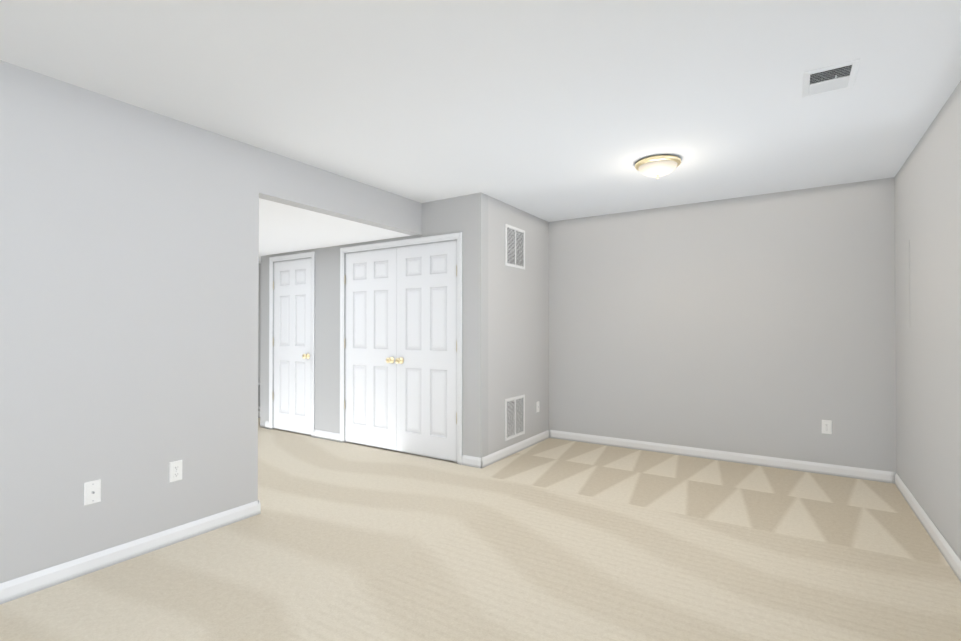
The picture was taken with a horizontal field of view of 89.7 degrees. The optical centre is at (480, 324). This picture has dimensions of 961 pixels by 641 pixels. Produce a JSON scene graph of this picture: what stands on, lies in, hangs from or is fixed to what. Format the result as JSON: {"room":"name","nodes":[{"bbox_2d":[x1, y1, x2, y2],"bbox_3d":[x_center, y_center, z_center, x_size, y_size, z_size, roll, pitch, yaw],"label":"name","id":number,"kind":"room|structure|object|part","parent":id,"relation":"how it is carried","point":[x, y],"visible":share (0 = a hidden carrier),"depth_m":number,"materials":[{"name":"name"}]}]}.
{"room":"finished basement","nodes":[
{"label":"finished basement","id":0,"kind":"room"},
{"bbox_2d":[0,60,421,582],"bbox_3d":[-2.329,0.028,2.014,0.120,2.440,6.340,0,-1,33],"label":"wall","id":1,"kind":"structure","parent":0,"point":[129,262],"depth_m":2.58,"materials":[{"name":"grey paint"}]},
{"bbox_2d":[84,479,100,505],"bbox_3d":[-1.964,0.851,2.451,0.016,0.115,0.070,0,-1,33],"label":"outlet","id":2,"kind":"object","parent":1,"relation":"attached to","point":[92,492],"visible":1,"depth_m":2.45,"materials":[{"name":"white plastic"}]},
{"bbox_2d":[0,500,258,603],"bbox_3d":[-2.699,1.197,1.306,0.013,0.090,4.526,0,-1,33],"label":"baseboard","id":3,"kind":"structure","parent":1,"relation":"attached to","point":[21,586],"depth_m":2.53,"materials":[{"name":"white wood"}]},
{"bbox_2d":[169,460,181,482],"bbox_3d":[-1.754,0.844,2.786,0.008,0.115,0.070,0,-1,33],"label":"duplex electrical outlet","id":4,"kind":"object","parent":1,"relation":"attached to","point":[175,470],"visible":1,"depth_m":2.78,"materials":[{"name":"white plastic"}]},
{"bbox_2d":[258,263,260,410],"bbox_3d":[-3.211,0.216,6.868,1.650,2.140,0.120,0,-1,33],"label":"wall","id":5,"kind":"structure","parent":0,"point":[259,324],"depth_m":6.71,"materials":[{"name":"grey paint"}]},
{"bbox_2d":[258,383,259,408],"bbox_3d":[-3.073,0.985,6.697,0.260,0.360,0.008,0,-1,33],"label":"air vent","id":6,"kind":"object","parent":5,"relation":"in","point":[258,395],"visible":0.27,"depth_m":6.69,"materials":[{"name":"white metal"}]},
{"bbox_2d":[260,255,266,427],"bbox_3d":[-2.601,0.211,6.180,0.120,2.140,0.380,0,-1,33],"label":"wall","id":7,"kind":"structure","parent":0,"point":[263,344],"depth_m":6.02,"materials":[{"name":"grey paint"}]},
{"bbox_2d":[259,198,411,262],"bbox_3d":[-3.442,-1.075,4.223,4.130,0.400,5.800,0,-1,33],"label":"ceiling","id":8,"kind":"structure","parent":0,"point":[283,228],"depth_m":4.52,"materials":[{"name":"white paint"}]},
{"bbox_2d":[266,193,487,457],"bbox_3d":[-1.292,0.053,5.185,3.160,2.440,0.122,0,-1,33],"label":"wall","id":9,"kind":"structure","parent":0,"point":[327,338],"depth_m":4.42,"materials":[{"name":"grey paint"}]},
{"bbox_2d":[265,421,268,428],"bbox_3d":[-2.623,1.234,5.952,0.080,0.090,0.013,0,-1,33],"label":"baseboard","id":10,"kind":"structure","parent":9,"relation":"attached to","point":[266,424],"depth_m":5.95,"materials":[{"name":"white wood"}]},
{"bbox_2d":[273,258,310,434],"bbox_3d":[-2.243,0.250,5.708,0.718,2.030,0.105,0,-1,33],"label":"door","id":11,"kind":"structure","parent":9,"relation":"in","point":[292,344],"depth_m":5.71,"materials":[{"name":"white wood"}]},
{"bbox_3d":[-2.003,0.361,5.532,0.064,0.064,0.070,0,-1,33],"label":"knob","id":12,"kind":"part","parent":11,"relation":"part of","materials":[{"name":"gold metal"}]},
{"bbox_2d":[269,251,314,436],"bbox_3d":[-2.205,0.224,5.760,0.840,2.107,0.138,0,-1,33],"label":"door frame","id":13,"kind":"structure","parent":9,"relation":"attached to","point":[291,257],"depth_m":5.78,"materials":[{"name":"white wood"}]},
{"bbox_2d":[314,429,339,441],"bbox_3d":[-1.702,1.229,5.361,0.429,0.090,0.013,0,-1,33],"label":"baseboard","id":14,"kind":"structure","parent":9,"relation":"attached to","point":[327,435],"depth_m":5.36,"materials":[{"name":"white wood"}]},
{"bbox_2d":[344,248,396,450],"bbox_3d":[-1.163,0.244,5.014,0.748,2.030,0.105,0,-1,33],"label":"closet door","id":15,"kind":"structure","parent":9,"relation":"in","point":[370,347],"depth_m":5.01,"materials":[{"name":"white wood"}]},
{"bbox_3d":[-0.910,0.355,4.830,0.064,0.064,0.070,0,-1,33],"label":"knob","id":16,"kind":"part","parent":15,"relation":"part of","materials":[{"name":"gold metal"}]},
{"bbox_2d":[340,232,462,464],"bbox_3d":[-0.812,0.217,4.866,1.612,2.107,0.138,0,-1,33],"label":"door frame","id":17,"kind":"structure","parent":9,"relation":"attached to","point":[436,238],"depth_m":4.57,"materials":[{"name":"white wood"}]},
{"bbox_2d":[395,240,456,461],"bbox_3d":[-0.532,0.241,4.609,0.748,2.030,0.105,0,-1,33],"label":"closet door","id":18,"kind":"structure","parent":9,"relation":"in","point":[426,360],"depth_m":4.61,"materials":[{"name":"white wood"}]},
{"bbox_3d":[-0.803,0.355,4.762,0.064,0.064,0.070,0,-1,33],"label":"knob","id":19,"kind":"part","parent":18,"relation":"part of","materials":[{"name":"gold metal"}]},
{"bbox_2d":[462,455,481,467],"bbox_3d":[-0.076,1.221,4.317,0.212,0.090,0.013,0,-1,33],"label":"baseboard","id":20,"kind":"structure","parent":9,"relation":"attached to","point":[471,461],"depth_m":4.31,"materials":[{"name":"white wood"}]},
{"bbox_2d":[0,418,960,640],"bbox_3d":[-2.048,1.294,2.738,8.060,0.080,7.880,0,-1,33],"label":"floor","id":21,"kind":"structure","parent":0,"point":[550,539],"depth_m":2.56,"materials":[{"name":"carpet"}]},
{"bbox_2d":[0,0,960,221],"bbox_3d":[-0.310,-1.245,1.643,3.930,0.100,7.880,0,-1,33],"label":"ceiling","id":22,"kind":"structure","parent":0,"point":[552,110],"depth_m":2.38,"materials":[{"name":"white paint"}]},
{"bbox_2d":[635,155,680,178],"bbox_3d":[1.282,-1.117,3.495,0.315,0.126,0.315,0,-1,33],"label":"flush ceiling light","id":23,"kind":"object","parent":22,"relation":"attached to","point":[657,166],"visible":1,"depth_m":3.41,"materials":[{"name":"white glass"}]},
{"bbox_2d":[802,58,860,97],"bbox_3d":[1.690,-1.180,2.342,0.215,0.020,0.300,0,-1,33],"label":"ceiling vent","id":24,"kind":"object","parent":22,"relation":"in","point":[831,78],"visible":1,"depth_m":2.32,"materials":[{"name":"white metal"}]},
{"bbox_2d":[488,196,548,454],"bbox_3d":[0.371,0.051,4.962,0.120,2.440,1.300,0,-1,33],"label":"wall","id":25,"kind":"structure","parent":0,"point":[518,331],"depth_m":4.85,"materials":[{"name":"grey paint"}]},
{"bbox_2d":[480,430,548,467],"bbox_3d":[0.392,1.225,4.861,0.013,0.090,1.433,0,-1,33],"label":"baseboard","id":26,"kind":"structure","parent":25,"relation":"attached to","point":[494,457],"depth_m":4.74,"materials":[{"name":"white wood"}]},
{"bbox_2d":[505,394,524,440],"bbox_3d":[0.344,0.915,4.794,0.008,0.400,0.400,0,-1,33],"label":"air vent","id":27,"kind":"object","parent":25,"relation":"in","point":[514,417],"visible":1,"depth_m":4.79,"materials":[{"name":"white metal"}]},
{"bbox_2d":[505,224,524,269],"bbox_3d":[0.350,-0.770,4.816,0.008,0.400,0.400,0,-1,33],"label":"air vent","id":28,"kind":"object","parent":25,"relation":"in","point":[515,247],"visible":1,"depth_m":4.80,"materials":[{"name":"white metal"}]},
{"bbox_2d":[536,401,538,412],"bbox_3d":[0.623,0.888,5.230,0.007,0.115,0.070,0,-1,33],"label":"outlet","id":29,"kind":"object","parent":25,"relation":"attached to","point":[537,406],"visible":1,"depth_m":5.21,"materials":[{"name":"white plastic"}]},
{"bbox_2d":[549,177,895,471],"bbox_3d":[2.022,0.049,4.746,3.130,2.440,0.120,0,-1,33],"label":"wall","id":30,"kind":"structure","parent":0,"point":[762,325],"depth_m":4.46,"materials":[{"name":"grey paint"}]},
{"bbox_2d":[549,430,895,483],"bbox_3d":[2.036,1.224,4.649,3.010,0.090,0.013,0,-1,33],"label":"baseboard","id":31,"kind":"structure","parent":30,"relation":"attached to","point":[834,470],"depth_m":4.44,"materials":[{"name":"white wood"}]},
{"bbox_2d":[822,420,831,433],"bbox_3d":[2.925,0.864,4.084,0.070,0.115,0.008,0,-1,33],"label":"duplex electrical outlet","id":32,"kind":"object","parent":30,"relation":"attached to","point":[826,426],"visible":1,"depth_m":4.08,"materials":[{"name":"white plastic"}]},
{"bbox_2d":[894,81,960,558],"bbox_3d":[1.293,0.017,0.603,0.120,2.440,7.880,0,-1,33],"label":"wall","id":33,"kind":"structure","parent":0,"point":[927,179],"depth_m":2.83,"materials":[{"name":"grey paint"}]},
{"bbox_2d":[898,240,909,327],"bbox_3d":[3.114,-0.285,3.557,0.003,0.610,0.425,0,-1,33],"label":"wall","id":34,"kind":"structure","parent":33,"relation":"attached to","point":[903,285],"depth_m":3.53,"materials":[{"name":"grey paint"}]},
{"bbox_2d":[895,472,960,581],"bbox_3d":[1.237,1.192,0.630,0.013,0.090,7.640,0,-1,33],"label":"baseboard","id":35,"kind":"structure","parent":33,"relation":"attached to","point":[949,554],"depth_m":2.83,"materials":[{"name":"white wood"}]}
]}

